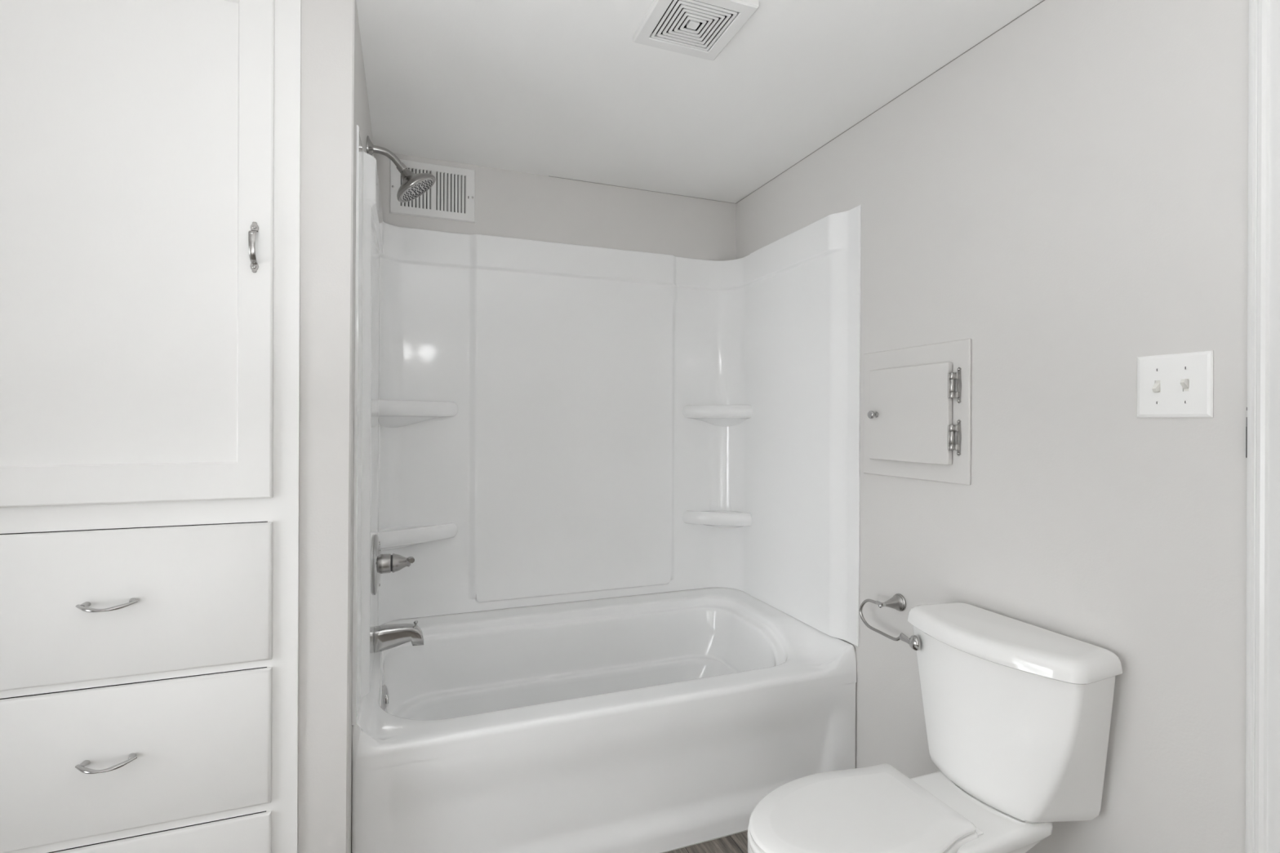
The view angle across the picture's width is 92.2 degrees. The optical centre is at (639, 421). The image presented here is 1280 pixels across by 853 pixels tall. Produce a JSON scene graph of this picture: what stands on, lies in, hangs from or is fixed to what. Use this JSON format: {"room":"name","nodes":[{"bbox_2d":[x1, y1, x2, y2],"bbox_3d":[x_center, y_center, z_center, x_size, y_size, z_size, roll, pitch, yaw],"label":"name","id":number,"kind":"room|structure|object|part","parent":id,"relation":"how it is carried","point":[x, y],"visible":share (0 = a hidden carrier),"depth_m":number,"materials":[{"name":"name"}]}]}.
{"room":"bathroom","nodes":[
{"label":"bathroom","id":0,"kind":"room"},
{"bbox_2d":[297,0,374,852],"bbox_3d":[-0.899,0.130,1.877,0.112,2.315,0.938,0,0,-21],"label":"wall","id":1,"kind":"structure","parent":0,"point":[335,97],"depth_m":1.44,"materials":[{"name":"white paint"}]},
{"bbox_2d":[366,135,435,202],"bbox_3d":[-0.763,-0.803,1.975,0.204,0.189,0.141,0,0,-21],"label":"shower","id":2,"kind":"object","parent":1,"relation":"attached to","point":[413,185],"visible":1,"depth_m":1.96,"materials":[{"name":"silver metal"}]},
{"bbox_3d":[-0.803,-0.837,1.962,0.105,0.070,0.022,0,0,-21],"label":"shower arm","id":3,"kind":"part","parent":2,"relation":"part of","materials":[{"name":"silver metal"}]},
{"bbox_3d":[-0.721,-0.750,1.991,0.098,0.071,0.121,0,0,-21],"label":"plate","id":4,"kind":"part","parent":2,"relation":"part of","materials":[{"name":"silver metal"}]},
{"bbox_2d":[374,152,735,260],"bbox_3d":[-0.353,0.132,2.650,1.662,2.315,0.120,0,0,-21],"label":"wall","id":5,"kind":"structure","parent":0,"point":[508,203],"depth_m":2.63,"materials":[{"name":"white paint"}]},
{"bbox_2d":[389,159,475,222],"bbox_3d":[-0.807,-0.901,2.405,0.318,0.212,0.012,0,0,-21],"label":"air vent","id":6,"kind":"object","parent":5,"relation":"in","point":[451,197],"visible":0.95,"depth_m":2.42,"materials":[{"name":"white metal"}]},
{"bbox_2d":[351,124,861,725],"bbox_3d":[-0.135,0.011,2.210,1.564,1.498,0.854,0,0,-21],"label":"tub surround","id":7,"kind":"object","parent":5,"relation":"attached to","point":[536,423],"visible":0.98,"depth_m":2.48,"materials":[{"name":"white plastic"}]},
{"bbox_3d":[-0.815,0.009,1.857,0.042,1.498,0.674,0,0,-21],"label":"panel","id":8,"kind":"part","parent":7,"relation":"part of","materials":[{"name":"white plastic"}]},
{"bbox_2d":[373,534,414,595],"bbox_3d":[-0.785,0.454,1.970,0.119,0.188,0.188,0,0,-21],"label":"shower valve","id":9,"kind":"object","parent":7,"relation":"attached to","point":[382,563],"visible":1,"depth_m":1.94,"materials":[{"name":"silver metal"}]},
{"bbox_3d":[-0.766,0.454,1.978,0.056,0.061,0.061,0,0,-21],"label":"handle","id":10,"kind":"part","parent":9,"relation":"part of","materials":[{"name":"silver metal"}]},
{"bbox_3d":[-0.733,0.444,1.964,0.018,0.029,0.064,0,0,-29],"label":"lever","id":11,"kind":"part","parent":9,"relation":"part of","materials":[{"name":"silver metal"}]},
{"bbox_2d":[373,620,423,653],"bbox_3d":[-0.772,0.687,1.976,0.148,0.081,0.059,0,0,-21],"label":"tub spout","id":12,"kind":"object","parent":7,"relation":"attached to","point":[386,637],"visible":1,"depth_m":1.95,"materials":[{"name":"silver metal"}]},
{"bbox_2d":[377,523,457,551],"bbox_3d":[-0.825,0.445,2.305,0.285,0.093,0.150,0,0,-21],"label":"corner shelf","id":13,"kind":"object","parent":7,"relation":"attached to","point":[392,536],"depth_m":2.33,"materials":[{"name":"white plastic"}]},
{"bbox_2d":[378,399,457,427],"bbox_3d":[-0.823,-0.023,2.305,0.285,0.108,0.150,0,0,-21],"label":"corner shelf","id":14,"kind":"object","parent":7,"relation":"attached to","point":[393,413],"depth_m":2.32,"materials":[{"name":"white plastic"}]},
{"bbox_3d":[-0.250,0.011,2.518,1.548,1.498,0.197,0,0,-21],"label":"panel","id":15,"kind":"part","parent":7,"relation":"part of","materials":[{"name":"white plastic"}]},
{"bbox_2d":[682,510,751,528],"bbox_3d":[0.341,0.450,2.729,0.250,0.093,0.182,0,0,-21],"label":"corner shelf","id":16,"kind":"object","parent":7,"relation":"attached to","point":[691,518],"depth_m":2.73,"materials":[{"name":"white plastic"}]},
{"bbox_2d":[683,404,751,426],"bbox_3d":[0.343,-0.018,2.729,0.250,0.108,0.182,0,0,-21],"label":"corner shelf","id":17,"kind":"object","parent":7,"relation":"attached to","point":[694,415],"depth_m":2.74,"materials":[{"name":"white plastic"}]},
{"bbox_3d":[0.612,0.015,2.389,0.039,1.498,0.660,0,0,-21],"label":"panel","id":18,"kind":"part","parent":7,"relation":"part of","materials":[{"name":"white plastic"}]},
{"bbox_2d":[355,0,1043,203],"bbox_3d":[-0.289,-1.100,0.687,3.178,0.150,3.833,0,0,-21],"label":"ceiling","id":19,"kind":"structure","parent":0,"point":[557,88],"depth_m":1.85,"materials":[{"name":"white paint"}]},
{"bbox_2d":[632,0,759,60],"bbox_3d":[0.136,-1.077,1.569,0.242,0.140,0.242,0,0,-21],"label":"ceiling vent","id":20,"kind":"object","parent":19,"relation":"in","point":[700,28],"visible":1,"depth_m":1.57,"materials":[{"name":"white plastic"}]},
{"bbox_2d":[666,831,747,852],"bbox_3d":[-0.298,1.330,0.687,3.178,0.080,3.833,0,0,-21],"label":"floor","id":21,"kind":"structure","parent":0,"point":[735,843],"depth_m":1.87,"materials":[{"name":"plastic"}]},
{"bbox_2d":[0,0,301,852],"bbox_3d":[-1.212,0.129,1.510,0.733,2.314,0.598,0,0,-21],"label":"linen cabinet","id":22,"kind":"object","parent":21,"relation":"on","point":[150,149],"visible":1,"depth_m":1.30,"materials":[{"name":"white paint"}]},
{"bbox_3d":[-1.093,0.703,1.258,0.103,0.014,0.040,0,0,-21],"label":"drawer pull","id":23,"kind":"part","parent":22,"relation":"part of","materials":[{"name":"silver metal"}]},
{"bbox_3d":[-1.092,0.378,1.258,0.103,0.014,0.040,0,0,-21],"label":"drawer pull","id":24,"kind":"part","parent":22,"relation":"part of","materials":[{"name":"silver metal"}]},
{"bbox_3d":[-1.100,0.706,1.283,0.576,0.303,0.012,0,0,-21],"label":"drawer","id":25,"kind":"part","parent":22,"relation":"part of","materials":[{"name":"white paint"}]},
{"bbox_3d":[-1.098,0.381,1.283,0.576,0.309,0.012,0,0,-21],"label":"drawer","id":26,"kind":"part","parent":22,"relation":"part of","materials":[{"name":"white paint"}]},
{"bbox_3d":[-1.095,-0.409,1.283,0.576,1.161,0.012,0,0,-21],"label":"cabinet door","id":27,"kind":"part","parent":22,"relation":"part of","materials":[{"name":"white paint"}]},
{"bbox_3d":[-1.101,1.030,1.283,0.576,0.301,0.012,0,0,-21],"label":"drawer","id":28,"kind":"part","parent":22,"relation":"part of","materials":[{"name":"white paint"}]},
{"bbox_3d":[-0.851,-0.387,1.355,0.017,0.113,0.026,0,0,-21],"label":"door handle","id":29,"kind":"part","parent":22,"relation":"part of","materials":[{"name":"silver metal"}]},
{"bbox_2d":[351,587,857,852],"bbox_3d":[-0.141,1.025,2.213,1.564,0.528,0.846,0,0,-21],"label":"bathtub","id":30,"kind":"object","parent":21,"relation":"on","point":[659,722],"visible":0.94,"depth_m":1.92,"materials":[{"name":"white plastic"}]},
{"bbox_3d":[-0.813,0.879,1.960,0.018,0.074,0.074,0,0,-8],"label":"overflow plate","id":31,"kind":"part","parent":30,"relation":"part of","materials":[{"name":"silver metal"}]},
{"bbox_3d":[-0.804,0.881,1.955,0.009,0.029,0.019,0,0,-38],"label":"trip lever","id":32,"kind":"part","parent":30,"relation":"part of","materials":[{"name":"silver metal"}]},
{"bbox_2d":[747,602,1122,852],"bbox_3d":[0.594,0.892,1.371,0.767,0.802,0.452,0,0,-21],"label":"toilet","id":33,"kind":"object","parent":21,"relation":"on","point":[1018,713],"visible":1,"depth_m":1.33,"materials":[{"name":"white ceramic"}]},
{"bbox_3d":[0.536,1.089,1.353,0.632,0.406,0.330,0,0,-21],"label":"bowl","id":34,"kind":"part","parent":33,"relation":"part of","materials":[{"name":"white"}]},
{"bbox_3d":[0.452,0.874,1.323,0.468,0.022,0.332,0,0,-21],"label":"seat","id":35,"kind":"part","parent":33,"relation":"part of","materials":[{"name":"white plastic"}]},
{"bbox_3d":[0.452,0.851,1.323,0.462,0.020,0.326,0,0,-21],"label":"seat lid","id":36,"kind":"part","parent":33,"relation":"part of","materials":[{"name":"white plastic"}]},
{"bbox_3d":[0.699,0.572,1.609,0.011,0.026,0.045,0,0,-26],"label":"lever arm","id":37,"kind":"part","parent":33,"relation":"part of","materials":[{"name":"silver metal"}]},
{"bbox_3d":[0.710,0.576,1.599,0.020,0.039,0.039,0,0,-3],"label":"flush lever","id":38,"kind":"part","parent":33,"relation":"part of","materials":[{"name":"silver metal"}]},
{"bbox_3d":[0.852,0.704,1.469,0.198,0.333,0.432,0,0,-21],"label":"tank","id":39,"kind":"part","parent":33,"relation":"part of","materials":[{"name":"white ceramic"}]},
{"bbox_3d":[0.850,0.514,1.467,0.223,0.046,0.452,0,0,-21],"label":"tank lid","id":40,"kind":"part","parent":33,"relation":"part of","materials":[{"name":"white ceramic"}]},
{"bbox_2d":[735,0,1248,852],"bbox_3d":[1.136,0.138,1.228,0.120,2.315,3.833,0,0,-21],"label":"wall","id":41,"kind":"structure","parent":0,"point":[1065,197],"depth_m":1.41,"materials":[{"name":"white paint"}]},
{"bbox_2d":[661,830,747,852],"bbox_3d":[0.007,1.290,1.819,1.560,0.002,0.006,0,0,-21],"label":"trim","id":42,"kind":"structure","parent":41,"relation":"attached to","point":[744,830],"depth_m":1.89,"materials":[{"name":"grey"}]},
{"bbox_2d":[548,0,1044,204],"bbox_3d":[0.325,-1.021,1.962,0.888,0.002,1.643,0,0,-21],"label":"trim","id":43,"kind":"structure","parent":41,"relation":"attached to","point":[1043,0],"depth_m":2.06,"materials":[{"name":"grey"}]},
{"bbox_2d":[858,593,906,640],"bbox_3d":[0.767,0.599,1.913,0.083,0.123,0.188,0,0,-21],"label":"toilet paper holder","id":44,"kind":"object","parent":41,"relation":"attached to","point":[898,602],"visible":0.94,"depth_m":1.90,"materials":[{"name":"silver metal"}]},
{"bbox_3d":[0.781,0.564,1.906,0.061,0.054,0.054,0,0,-21],"label":"wall post","id":45,"kind":"part","parent":44,"relation":"part of","materials":[{"name":"silver metal"}]},
{"bbox_2d":[863,338,971,485],"bbox_3d":[0.802,-0.026,1.860,0.058,0.400,0.416,0,0,-21],"label":"access panel","id":46,"kind":"object","parent":41,"relation":"attached to","point":[917,399],"visible":1,"depth_m":1.82,"materials":[{"name":"white paint"}]},
{"bbox_3d":[0.746,-0.021,1.969,0.030,0.026,0.026,0,0,-21],"label":"knob","id":47,"kind":"part","parent":46,"relation":"part of","materials":[{"name":"silver metal"}]},
{"bbox_3d":[0.810,-0.022,1.863,0.016,0.288,0.312,0,0,-21],"label":"door","id":48,"kind":"part","parent":46,"relation":"part of","materials":[{"name":"white paint"}]},
{"bbox_2d":[1137,350,1213,417],"bbox_3d":[1.063,-0.071,1.232,0.020,0.128,0.130,0,0,-21],"label":"light switch","id":49,"kind":"object","parent":41,"relation":"attached to","point":[1174,385],"visible":1,"depth_m":1.23,"materials":[{"name":"white plastic"}]},
{"bbox_2d":[1244,0,1279,852],"bbox_3d":[1.258,0.154,0.710,0.018,2.285,0.877,0,0,-21],"label":"trim","id":50,"kind":"structure","parent":41,"relation":"attached to","point":[1263,419],"depth_m":1.09,"materials":[{"name":"white paint"}]}
]}

